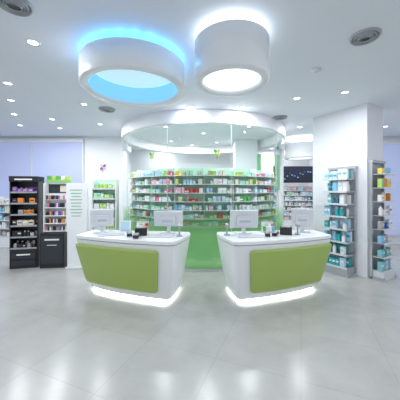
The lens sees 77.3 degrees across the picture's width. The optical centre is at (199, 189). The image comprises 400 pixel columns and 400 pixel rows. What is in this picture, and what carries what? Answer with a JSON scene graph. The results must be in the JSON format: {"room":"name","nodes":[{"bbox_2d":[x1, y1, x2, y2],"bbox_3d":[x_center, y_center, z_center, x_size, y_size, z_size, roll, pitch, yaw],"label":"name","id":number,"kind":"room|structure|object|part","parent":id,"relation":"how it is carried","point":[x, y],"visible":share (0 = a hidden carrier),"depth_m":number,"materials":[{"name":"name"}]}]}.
{"room":"pharmacy","nodes":[
{"label":"pharmacy","id":0,"kind":"room"},
{"bbox_2d":[0,137,122,230],"bbox_3d":[-4.630,0.010,7.950,4.740,3.380,0.100,0,0,0],"label":"wall","id":1,"kind":"structure","parent":0,"point":[108,151],"depth_m":7.90,"materials":[{"name":"white paint"}]},
{"bbox_2d":[0,139,83,196],"bbox_3d":[-5.290,-0.083,7.855,3.270,3.035,0.080,0,0,0],"label":"window","id":2,"kind":"structure","parent":1,"relation":"in","point":[44,158],"depth_m":7.86,"materials":[{"name":"blue"}]},
{"bbox_2d":[100,164,105,169],"bbox_3d":[-3.060,-0.679,7.880,0.188,0.269,0.004,0,0,0],"label":"flower","id":3,"kind":"object","parent":1,"relation":"attached to","point":[101,165],"visible":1,"depth_m":7.88,"materials":[{"name":"purple plant"}]},
{"bbox_2d":[0,244,399,399],"bbox_3d":[0.000,1.750,4.000,14.200,0.100,14.400,0,0,0],"label":"floor","id":4,"kind":"structure","parent":0,"point":[62,337],"depth_m":2.82,"materials":[{"name":"tile"}]},
{"bbox_2d":[0,196,8,246],"bbox_3d":[-5.400,0.950,7.569,1.300,1.500,0.323,0,0,0],"label":"shelf","id":5,"kind":"object","parent":4,"relation":"on","point":[4,201],"visible":0.24,"depth_m":7.46,"materials":[{"name":"white plastic"}]},
{"bbox_2d":[9,176,43,268],"bbox_3d":[-3.865,0.700,5.592,0.560,2.000,0.383,0,0,-13],"label":"display stand","id":6,"kind":"object","parent":4,"relation":"on","point":[25,192],"visible":0.98,"depth_m":5.48,"materials":[{"name":"grey metal"}]},
{"bbox_2d":[40,176,70,267],"bbox_3d":[-3.245,0.688,5.643,0.500,2.025,0.437,0,0,-7],"label":"display","id":7,"kind":"object","parent":4,"relation":"on","point":[53,239],"visible":0.96,"depth_m":5.61,"materials":[{"name":"black plastic"}]},
{"bbox_2d":[65,183,88,269],"bbox_3d":[-2.660,0.775,5.450,0.420,1.850,0.260,0,0,-3],"label":"information panel","id":8,"kind":"object","parent":4,"relation":"on","point":[77,193],"visible":0.94,"depth_m":5.41,"materials":[{"name":"white paint"}]},
{"bbox_2d":[91,179,118,230],"bbox_3d":[-2.257,0.725,5.969,0.560,1.950,0.323,0,0,-6],"label":"shelf unit","id":9,"kind":"object","parent":4,"relation":"on","point":[104,193],"visible":0.4,"depth_m":5.88,"materials":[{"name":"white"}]},
{"bbox_2d":[76,230,189,301],"bbox_3d":[-1.116,1.220,4.095,1.853,0.960,0.918,0,0,9],"label":"counter","id":10,"kind":"object","parent":4,"relation":"on","point":[143,267],"depth_m":3.78,"materials":[{"name":"white plastic"}]},
{"bbox_2d":[90,209,113,233],"bbox_3d":[-1.700,0.538,4.340,0.380,0.400,0.200,0,0,-20],"label":"monitor","id":11,"kind":"object","parent":10,"relation":"on","point":[102,218],"visible":1,"depth_m":4.31,"materials":[{"name":"white plastic"}]},
{"bbox_2d":[98,232,123,235],"bbox_3d":[-1.450,0.722,4.100,0.400,0.029,0.140,0,0,-17],"label":"keyboard","id":12,"kind":"object","parent":10,"relation":"on","point":[114,233],"visible":1,"depth_m":4.06,"materials":[{"name":"white paint"}]},
{"bbox_3d":[-1.302,1.202,3.865,1.519,0.665,0.234,0,0,22],"label":"green panel","id":13,"kind":"part","parent":10,"relation":"part of","materials":[{"name":"green paint"}]},
{"bbox_2d":[119,220,130,231],"bbox_3d":[-1.330,0.643,4.450,0.200,0.189,0.120,0,0,-17],"label":"holder","id":14,"kind":"object","parent":10,"relation":"on","point":[124,226],"visible":0.95,"depth_m":4.44,"materials":[{"name":"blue plastic"}]},
{"bbox_2d":[133,233,139,237],"bbox_3d":[-0.980,0.701,3.850,0.080,0.060,0.173,0,0,-6],"label":"card terminal","id":15,"kind":"object","parent":10,"relation":"on","point":[136,235],"visible":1,"depth_m":3.80,"materials":[{"name":"black plastic"}]},
{"bbox_2d":[135,225,146,235],"bbox_3d":[-0.970,0.658,4.120,0.190,0.160,0.200,0,0,-11],"label":"receipt printer","id":16,"kind":"object","parent":10,"relation":"on","point":[141,229],"visible":0.94,"depth_m":4.03,"materials":[{"name":"black plastic"}]},
{"bbox_2d":[136,221,148,231],"bbox_3d":[-1.030,0.650,4.450,0.220,0.175,0.140,0,0,0],"label":"display","id":17,"kind":"object","parent":10,"relation":"on","point":[145,223],"visible":0.44,"depth_m":4.46,"materials":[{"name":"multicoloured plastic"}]},
{"bbox_2d":[147,234,173,237],"bbox_3d":[-0.620,0.722,3.950,0.400,0.029,0.140,0,0,6],"label":"keyboard","id":18,"kind":"object","parent":10,"relation":"on","point":[149,235],"visible":1,"depth_m":3.90,"materials":[{"name":"white paint"}]},
{"bbox_2d":[153,211,182,233],"bbox_3d":[-0.540,0.548,4.260,0.500,0.380,0.200,0,0,7],"label":"monitor","id":19,"kind":"object","parent":10,"relation":"on","point":[161,218],"visible":0.98,"depth_m":4.23,"materials":[{"name":"white plastic"}]},
{"bbox_2d":[177,224,181,236],"bbox_3d":[-0.330,0.641,3.994,0.090,0.195,0.101,0,0,0],"label":"barcode scanner","id":20,"kind":"object","parent":10,"relation":"on","point":[179,225],"visible":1,"depth_m":3.96,"materials":[{"name":"grey plastic"}]},
{"bbox_2d":[129,168,277,224],"bbox_3d":[0.090,0.600,6.179,4.124,2.200,1.658,0,0,0],"label":"shelving","id":21,"kind":"object","parent":4,"relation":"on","point":[203,197],"visible":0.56,"depth_m":5.73,"materials":[{"name":"green"}]},
{"bbox_2d":[130,170,276,224],"bbox_3d":[0.090,0.179,6.140,4.047,1.239,1.540,0,0,0],"label":"medicine boxes","id":22,"kind":"object","parent":21,"relation":"on","point":[220,172],"visible":0.81,"depth_m":5.60,"materials":[{"name":"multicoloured cardboard"}]},
{"bbox_2d":[123,124,283,271],"bbox_3d":[0.090,0.147,6.537,4.640,3.105,2.734,0,0,0],"label":"rotunda glass wall","id":23,"kind":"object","parent":4,"relation":"on","point":[203,253],"visible":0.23,"depth_m":5.27,"materials":[{"name":"glass"}]},
{"bbox_2d":[214,150,219,155],"bbox_3d":[0.353,-0.741,5.185,0.133,0.191,0.004,0,0,-6],"label":"decal","id":24,"kind":"object","parent":23,"relation":"attached to","point":[215,151],"visible":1,"depth_m":5.18,"materials":[{"name":"green"}]},
{"bbox_2d":[217,230,331,301],"bbox_3d":[1.236,1.220,4.095,1.853,0.960,0.918,0,0,-9],"label":"counter","id":25,"kind":"object","parent":4,"relation":"on","point":[254,269],"depth_m":3.78,"materials":[{"name":"white plastic"}]},
{"bbox_2d":[224,223,229,234],"bbox_3d":[0.440,0.641,4.095,0.090,0.195,0.100,0,0,0],"label":"barcode scanner","id":26,"kind":"object","parent":25,"relation":"on","point":[226,224],"visible":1,"depth_m":4.07,"materials":[{"name":"grey plastic"}]},
{"bbox_2d":[230,210,258,234],"bbox_3d":[0.740,0.538,4.200,0.480,0.400,0.200,0,0,-6],"label":"monitor","id":27,"kind":"object","parent":25,"relation":"on","point":[243,219],"visible":0.98,"depth_m":4.17,"materials":[{"name":"white plastic"}]},
{"bbox_2d":[236,234,263,237],"bbox_3d":[0.780,0.722,3.930,0.400,0.029,0.140,0,0,-6],"label":"keyboard","id":28,"kind":"object","parent":25,"relation":"on","point":[239,235],"visible":1,"depth_m":3.88,"materials":[{"name":"white plastic"}]},
{"bbox_2d":[261,222,274,232],"bbox_3d":[1.200,0.650,4.400,0.220,0.175,0.140,0,0,0],"label":"display","id":29,"kind":"object","parent":25,"relation":"on","point":[265,226],"visible":0.88,"depth_m":4.38,"materials":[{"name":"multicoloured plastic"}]},
{"bbox_2d":[272,231,278,235],"bbox_3d":[1.220,0.701,4.050,0.080,0.060,0.173,0,0,29],"label":"card terminal","id":30,"kind":"object","parent":25,"relation":"on","point":[274,233],"visible":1,"depth_m":3.99,"materials":[{"name":"black plastic"}]},
{"bbox_2d":[280,224,291,234],"bbox_3d":[1.440,0.658,4.200,0.190,0.160,0.200,0,0,17],"label":"receipt printer","id":31,"kind":"object","parent":25,"relation":"on","point":[285,229],"visible":1,"depth_m":4.12,"materials":[{"name":"black plastic"}]},
{"bbox_3d":[1.422,1.202,3.865,1.519,0.665,0.234,0,0,-22],"label":"green panel","id":32,"kind":"part","parent":25,"relation":"part of","materials":[{"name":"green paint"}]},
{"bbox_2d":[295,223,300,234],"bbox_3d":[1.620,0.641,4.145,0.090,0.195,0.100,0,0,0],"label":"barcode scanner","id":33,"kind":"object","parent":25,"relation":"on","point":[296,224],"visible":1,"depth_m":4.13,"materials":[{"name":"grey plastic"}]},
{"bbox_2d":[291,208,313,232],"bbox_3d":[1.800,0.533,4.400,0.360,0.410,0.200,0,0,17],"label":"monitor","id":34,"kind":"object","parent":25,"relation":"on","point":[304,217],"visible":0.98,"depth_m":4.37,"materials":[{"name":"white plastic"}]},
{"bbox_2d":[284,186,312,229],"bbox_3d":[3.600,0.775,10.043,1.800,1.850,0.373,0,0,0],"label":"shelving","id":35,"kind":"object","parent":4,"relation":"on","point":[295,197],"visible":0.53,"depth_m":9.90,"materials":[{"name":"white plastic"}]},
{"bbox_2d":[322,166,357,277],"bbox_3d":[2.846,0.613,5.126,0.350,2.175,0.580,0,0,-31],"label":"rack","id":36,"kind":"object","parent":4,"relation":"on","point":[341,208],"visible":0.95,"depth_m":5.01,"materials":[{"name":"brushed steel"},{"name":"light grey plastic"},{"name":"cardboard"}]},
{"bbox_2d":[368,160,395,281],"bbox_3d":[3.534,0.562,4.847,0.520,2.275,0.270,0,0,-31],"label":"rack","id":37,"kind":"object","parent":4,"relation":"on","point":[379,269],"visible":1,"depth_m":4.80,"materials":[{"name":"grey plastic"}]},
{"bbox_2d":[0,0,399,149],"bbox_3d":[0.000,-1.730,4.000,14.200,0.100,14.400,0,0,0],"label":"ceiling","id":38,"kind":"structure","parent":0,"point":[305,35],"depth_m":3.35,"materials":[{"name":"paint"}]},
{"bbox_2d":[2,81,13,85],"bbox_3d":[-3.015,-1.673,3.925,0.150,0.011,0.150,0,0,0],"label":"recessed light","id":39,"kind":"object","parent":38,"relation":"in","point":[3,82],"visible":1,"depth_m":3.92,"materials":[{"name":"white paint"}]},
{"bbox_2d":[0,0,33,16],"bbox_3d":[-1.671,-1.655,2.246,0.300,0.046,0.300,0,0,0],"label":"air diffuser","id":40,"kind":"object","parent":38,"relation":"attached to","point":[23,8],"depth_m":2.27,"materials":[{"name":"grey metal"}]},
{"bbox_2d":[25,38,40,46],"bbox_3d":[-1.896,-1.673,2.838,0.150,0.011,0.150,0,0,0],"label":"recessed light","id":41,"kind":"object","parent":38,"relation":"in","point":[30,41],"visible":1,"depth_m":2.84,"materials":[{"name":"white paint"}]},
{"bbox_2d":[98,106,114,112],"bbox_3d":[-1.929,-1.655,5.185,0.340,0.046,0.340,0,0,0],"label":"air diffuser","id":42,"kind":"object","parent":38,"relation":"attached to","point":[106,109],"depth_m":5.13,"materials":[{"name":"grey metal"}]},
{"bbox_2d":[79,37,184,106],"bbox_3d":[-0.850,-1.482,3.240,1.300,0.395,1.300,0,0,0],"label":"lamp","id":43,"kind":"object","parent":38,"relation":"hanging from","point":[126,71],"visible":1,"depth_m":2.91,"materials":[{"name":"white paint"}]},
{"bbox_2d":[121,109,284,154],"bbox_3d":[0.090,-1.535,7.490,4.670,0.290,4.670,0,0,0],"label":"bulkhead","id":44,"kind":"object","parent":38,"relation":"attached to","point":[182,116],"depth_m":5.61,"materials":[{"name":"white paint"}]},
{"bbox_2d":[195,19,269,96],"bbox_3d":[0.343,-1.420,2.720,0.800,0.520,0.800,0,0,0],"label":"lamp","id":45,"kind":"object","parent":38,"relation":"hanging from","point":[232,57],"visible":1,"depth_m":2.41,"materials":[{"name":"white paint"}]},
{"bbox_2d":[272,115,287,119],"bbox_3d":[1.841,-1.655,5.753,0.340,0.046,0.340,0,0,0],"label":"air diffuser","id":46,"kind":"object","parent":38,"relation":"attached to","point":[279,117],"depth_m":5.68,"materials":[{"name":"grey metal"}]},
{"bbox_2d":[285,137,312,160],"bbox_3d":[3.300,-1.350,8.200,1.000,0.660,1.000,0,0,0],"label":"lamp","id":47,"kind":"object","parent":38,"relation":"hanging from","point":[299,150],"visible":0.9,"depth_m":7.79,"materials":[{"name":"white paint"}]},
{"bbox_2d":[311,67,320,72],"bbox_3d":[1.611,-1.659,3.471,0.120,0.042,0.120,0,0,0],"label":"smoke detector","id":48,"kind":"object","parent":38,"relation":"attached to","point":[315,69],"visible":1,"depth_m":3.44,"materials":[{"name":"white plastic"}]},
{"bbox_2d":[349,27,381,45],"bbox_3d":[1.800,-1.655,2.727,0.300,0.046,0.300,0,0,0],"label":"air diffuser","id":49,"kind":"object","parent":38,"relation":"attached to","point":[368,35],"depth_m":2.69,"materials":[{"name":"grey metal"}]},
{"bbox_2d":[131,150,307,208],"bbox_3d":[0.700,0.010,10.650,7.800,3.380,0.100,0,0,0],"label":"wall","id":50,"kind":"structure","parent":0,"point":[140,159],"depth_m":10.60,"materials":[{"name":"white paint"}]},
{"bbox_2d":[273,166,312,182],"bbox_3d":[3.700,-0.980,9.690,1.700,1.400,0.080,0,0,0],"label":"display screen","id":51,"kind":"object","parent":50,"relation":"attached to","point":[292,174],"visible":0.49,"depth_m":9.66,"materials":[{"name":"black plastic"}]},
{"bbox_2d":[233,140,260,169],"bbox_3d":[1.603,0.010,8.575,0.855,3.380,0.550,0,0,0],"label":"column","id":52,"kind":"structure","parent":0,"point":[245,152],"depth_m":8.35,"materials":[{"name":"white paint"}]},
{"bbox_2d":[308,159,312,185],"bbox_3d":[4.650,0.010,9.300,0.100,3.380,2.600,0,0,0],"label":"wall","id":53,"kind":"structure","parent":0,"point":[310,162],"depth_m":10.41,"materials":[{"name":"white paint"}]},
{"bbox_2d":[313,103,382,277],"bbox_3d":[3.204,0.010,5.494,0.630,3.380,1.170,0,0,-31],"label":"wall pillar","id":54,"kind":"structure","parent":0,"point":[353,136],"depth_m":5.12,"materials":[{"name":"white paint"}]},
{"bbox_2d":[383,137,399,243],"bbox_3d":[5.800,0.010,7.950,2.400,3.380,0.100,0,0,0],"label":"wall","id":55,"kind":"structure","parent":0,"point":[396,239],"depth_m":7.90,"materials":[{"name":"white paint"}]},
{"bbox_2d":[383,140,399,235],"bbox_3d":[5.850,-0.058,7.855,2.150,2.985,0.080,0,0,0],"label":"window","id":56,"kind":"structure","parent":55,"relation":"in","point":[391,148],"depth_m":7.86,"materials":[{"name":"blue"}]}
]}

